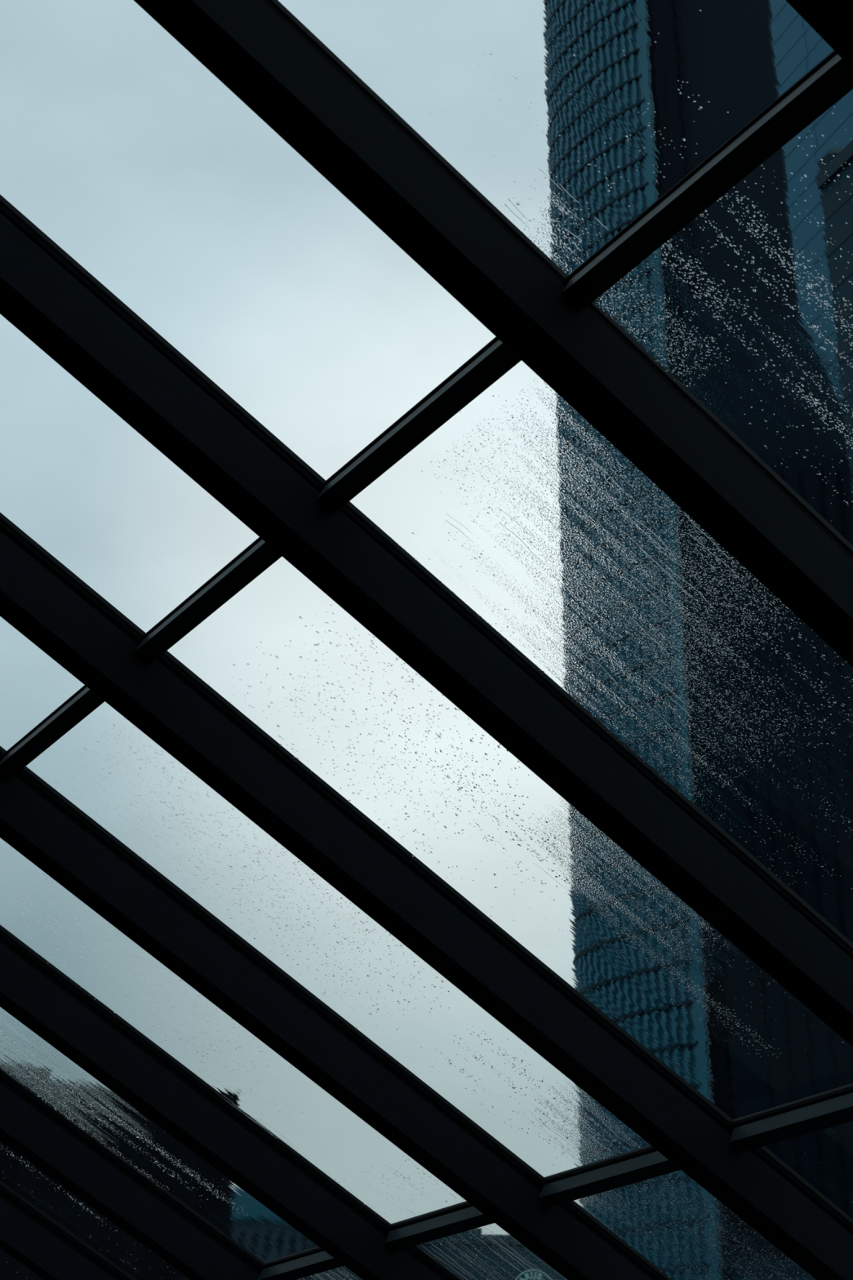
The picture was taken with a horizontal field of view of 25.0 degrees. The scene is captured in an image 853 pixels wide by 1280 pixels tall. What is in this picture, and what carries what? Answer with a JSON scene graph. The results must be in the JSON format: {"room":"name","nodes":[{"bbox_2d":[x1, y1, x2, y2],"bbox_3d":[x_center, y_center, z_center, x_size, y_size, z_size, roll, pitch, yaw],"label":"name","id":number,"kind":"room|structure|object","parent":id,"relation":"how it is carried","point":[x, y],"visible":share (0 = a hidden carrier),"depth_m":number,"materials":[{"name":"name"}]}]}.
{"room":"glass-roofed atrium","nodes":[
{"label":"glass-roofed atrium","id":0,"kind":"room"},
{"bbox_3d":[3.591,3.408,5.840,7.091,1.895,10.134,0,-25,0],"label":"wall","id":1,"kind":"structure","parent":0,"visible":0},
{"bbox_3d":[3.514,2.918,6.001,0.120,0.270,12.200,41,-42,-14],"label":"trim","id":2,"kind":"structure","parent":1,"relation":"attached to","visible":0},
{"bbox_2d":[0,1187,127,1279],"bbox_3d":[-2.285,2.368,8.782,6.960,3.950,0.112,15,-29,-30],"label":"rafter","id":3,"kind":"object","parent":2,"relation":"on","point":[25,1236],"visible":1,"depth_m":8.90,"materials":[{"name":"grey metal"}]},
{"bbox_2d":[0,1248,43,1279],"bbox_3d":[-1.521,3.381,9.530,4.453,2.475,0.979,15,-29,-30],"label":"window","id":4,"kind":"structure","parent":3,"relation":"attached to","point":[11,1268],"depth_m":9.55,"materials":[{"name":"clear glass"}]},
{"bbox_2d":[0,1140,190,1279],"bbox_3d":[-1.905,2.167,8.501,2.178,1.233,0.979,15,-29,-30],"label":"window","id":5,"kind":"structure","parent":3,"relation":"attached to","point":[19,1177],"depth_m":8.82,"materials":[{"name":"clear glass"}]},
{"bbox_2d":[0,1073,261,1279],"bbox_3d":[-1.717,1.979,8.056,6.960,3.950,0.112,15,-29,-30],"label":"rafter","id":6,"kind":"object","parent":2,"relation":"on","point":[27,1126],"visible":0.98,"depth_m":8.13,"materials":[{"name":"grey metal"}]},
{"bbox_2d":[0,1007,319,1266],"bbox_3d":[-1.337,1.779,7.776,2.178,1.233,0.979,15,-29,-30],"label":"window","id":7,"kind":"structure","parent":6,"relation":"attached to","point":[27,1060],"depth_m":8.03,"materials":[{"name":"clear glass"}]},
{"bbox_2d":[257,1247,343,1279],"bbox_3d":[-0.442,2.584,8.047,0.097,0.164,0.960,16,-29,-31],"label":"bar","id":8,"kind":"object","parent":6,"relation":"attached to","point":[312,1262],"visible":0.61,"depth_m":8.12,"materials":[{"name":"black metal"}]},
{"bbox_2d":[296,1266,362,1279],"bbox_3d":[0.523,3.390,8.369,2.284,1.290,0.979,15,-29,-30],"label":"window","id":9,"kind":"structure","parent":6,"relation":"attached to","point":[342,1273],"depth_m":8.16,"materials":[{"name":"clear glass"}]},
{"bbox_2d":[0,933,454,1279],"bbox_3d":[-1.149,1.590,7.331,6.960,3.950,0.112,15,-29,-30],"label":"rafter","id":10,"kind":"object","parent":2,"relation":"on","point":[30,993],"visible":0.93,"depth_m":7.37,"materials":[{"name":"grey metal"}]},
{"bbox_2d":[0,838,467,1227],"bbox_3d":[-0.769,1.390,7.050,2.178,1.233,0.979,15,-29,-30],"label":"window","id":11,"kind":"structure","parent":10,"relation":"attached to","point":[37,914],"depth_m":7.21,"materials":[{"name":"clear glass"}]},
{"bbox_2d":[384,1202,493,1251],"bbox_3d":[0.127,2.196,7.322,0.097,0.164,0.960,16,-29,-31],"label":"bar","id":12,"kind":"object","parent":10,"relation":"attached to","point":[464,1217],"visible":0.65,"depth_m":7.39,"materials":[{"name":"black metal"}]},
{"bbox_2d":[411,1222,567,1279],"bbox_3d":[1.091,3.001,7.644,2.284,1.290,0.979,15,-29,-30],"label":"window","id":13,"kind":"structure","parent":10,"relation":"attached to","point":[487,1252],"depth_m":7.51,"materials":[{"name":"clear glass"}]},
{"bbox_2d":[0,755,663,1279],"bbox_3d":[-0.581,1.201,6.606,6.960,3.950,0.112,15,-29,-30],"label":"rafter","id":14,"kind":"object","parent":2,"relation":"on","point":[33,822],"visible":0.96,"depth_m":6.60,"materials":[{"name":"grey metal"}]},
{"bbox_2d":[0,616,84,755],"bbox_3d":[-2.124,-0.666,5.712,2.435,1.373,0.979,15,-29,-30],"label":"window","id":15,"kind":"structure","parent":14,"relation":"attached to","point":[33,685],"depth_m":6.02,"materials":[{"name":"clear glass"}]},
{"bbox_2d":[0,684,104,779],"bbox_3d":[-1.122,0.233,6.017,0.097,0.164,0.960,16,-29,-31],"label":"bar","id":16,"kind":"object","parent":14,"relation":"attached to","point":[84,701],"visible":0.61,"depth_m":6.05,"materials":[{"name":"black metal"}]},
{"bbox_2d":[21,701,652,1181],"bbox_3d":[-0.201,1.001,6.325,2.178,1.233,0.979,15,-29,-30],"label":"window","id":17,"kind":"structure","parent":14,"relation":"attached to","point":[107,771],"depth_m":6.42,"materials":[{"name":"clear glass"}]},
{"bbox_2d":[538,1146,680,1207],"bbox_3d":[0.695,1.807,6.596,0.097,0.164,0.960,16,-29,-31],"label":"bar","id":18,"kind":"object","parent":14,"relation":"attached to","point":[647,1163],"visible":0.72,"depth_m":6.64,"materials":[{"name":"black metal"}]},
{"bbox_2d":[566,1169,816,1279],"bbox_3d":[1.660,2.612,6.919,2.284,1.290,0.979,15,-29,-30],"label":"window","id":19,"kind":"structure","parent":14,"relation":"attached to","point":[669,1222],"depth_m":6.80,"materials":[{"name":"clear glass"}]},
{"bbox_2d":[0,205,852,1046],"bbox_3d":[0.556,0.423,5.156,6.960,3.950,0.112,15,-29,-30],"label":"rafter","id":20,"kind":"object","parent":2,"relation":"on","point":[42,295],"visible":0.95,"depth_m":4.91,"materials":[{"name":"grey metal"}]},
{"bbox_2d":[0,0,495,484],"bbox_3d":[-0.988,-1.444,4.261,2.435,1.373,0.979,15,-29,-30],"label":"window","id":21,"kind":"structure","parent":20,"relation":"attached to","point":[122,153],"depth_m":4.47,"materials":[{"name":"clear glass"}]},
{"bbox_2d":[316,336,521,514],"bbox_3d":[0.015,-0.545,4.567,0.097,0.164,0.960,16,-29,-31],"label":"bar","id":22,"kind":"object","parent":20,"relation":"attached to","point":[495,359],"visible":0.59,"depth_m":4.56,"materials":[{"name":"black metal"}]},
{"bbox_2d":[343,360,852,952],"bbox_3d":[0.936,0.223,4.875,2.178,1.233,0.979,15,-29,-30],"label":"window","id":23,"kind":"structure","parent":20,"relation":"attached to","point":[517,508],"depth_m":4.84,"materials":[{"name":"clear glass"}]},
{"bbox_2d":[0,522,852,1279],"bbox_3d":[-0.013,0.812,5.881,6.960,3.950,0.112,15,-29,-30],"label":"rafter","id":24,"kind":"object","parent":2,"relation":"on","point":[37,599],"visible":0.96,"depth_m":5.81,"materials":[{"name":"grey metal"}]},
{"bbox_2d":[0,314,259,637],"bbox_3d":[-1.556,-1.055,4.987,2.435,1.373,0.979,15,-29,-30],"label":"window","id":25,"kind":"structure","parent":24,"relation":"attached to","point":[82,488],"depth_m":5.26,"materials":[{"name":"clear glass"}]},
{"bbox_2d":[134,537,281,664],"bbox_3d":[-0.553,-0.156,5.292,0.097,0.164,0.960,16,-29,-31],"label":"bar","id":26,"kind":"object","parent":24,"relation":"attached to","point":[259,556],"visible":0.54,"depth_m":5.30,"materials":[{"name":"black metal"}]},
{"bbox_2d":[161,556,852,1124],"bbox_3d":[0.368,0.612,5.600,2.178,1.233,0.979,15,-29,-30],"label":"window","id":27,"kind":"structure","parent":24,"relation":"attached to","point":[280,655],"depth_m":5.67,"materials":[{"name":"clear glass"}]},
{"bbox_2d":[727,1086,852,1152],"bbox_3d":[1.263,1.418,5.871,0.097,0.164,0.960,16,-29,-31],"label":"bar","id":28,"kind":"object","parent":24,"relation":"attached to","point":[832,1109],"visible":1,"depth_m":5.98,"materials":[{"name":"black metal"}]},
{"bbox_2d":[757,1120,852,1227],"bbox_3d":[2.228,2.224,6.193,2.284,1.290,0.979,15,-29,-30],"label":"window","id":29,"kind":"structure","parent":24,"relation":"attached to","point":[821,1162],"depth_m":6.20,"materials":[{"name":"clear glass"}]},
{"bbox_2d":[133,0,852,666],"bbox_3d":[1.124,0.034,4.431,6.960,3.950,0.112,15,-29,-30],"label":"rafter","id":30,"kind":"object","parent":2,"relation":"on","point":[248,46],"visible":1,"depth_m":4.07,"materials":[{"name":"grey metal"}]},
{"bbox_2d":[266,0,834,280],"bbox_3d":[-0.420,-1.833,3.536,2.435,1.373,0.979,15,-29,-30],"label":"window","id":31,"kind":"structure","parent":30,"relation":"attached to","point":[566,121],"depth_m":3.90,"materials":[{"name":"clear glass"}]},
{"bbox_2d":[560,50,852,311],"bbox_3d":[0.583,-0.934,3.842,0.097,0.164,0.960,16,-29,-31],"label":"bar","id":32,"kind":"object","parent":30,"relation":"attached to","point":[829,81],"visible":0.99,"depth_m":3.81,"materials":[{"name":"black metal"}]},
{"bbox_2d":[588,89,852,555],"bbox_3d":[1.504,-0.166,4.150,2.178,1.233,0.979,15,-29,-30],"label":"window","id":33,"kind":"structure","parent":30,"relation":"attached to","point":[746,310],"depth_m":4.09,"materials":[{"name":"clear glass"}]},
{"bbox_2d":[786,0,852,69],"bbox_3d":[1.692,-0.355,3.706,6.960,3.950,0.112,15,-29,-30],"label":"rafter","id":34,"kind":"object","parent":2,"relation":"on","point":[832,20],"visible":1,"depth_m":3.35,"materials":[{"name":"grey metal"}]}
]}

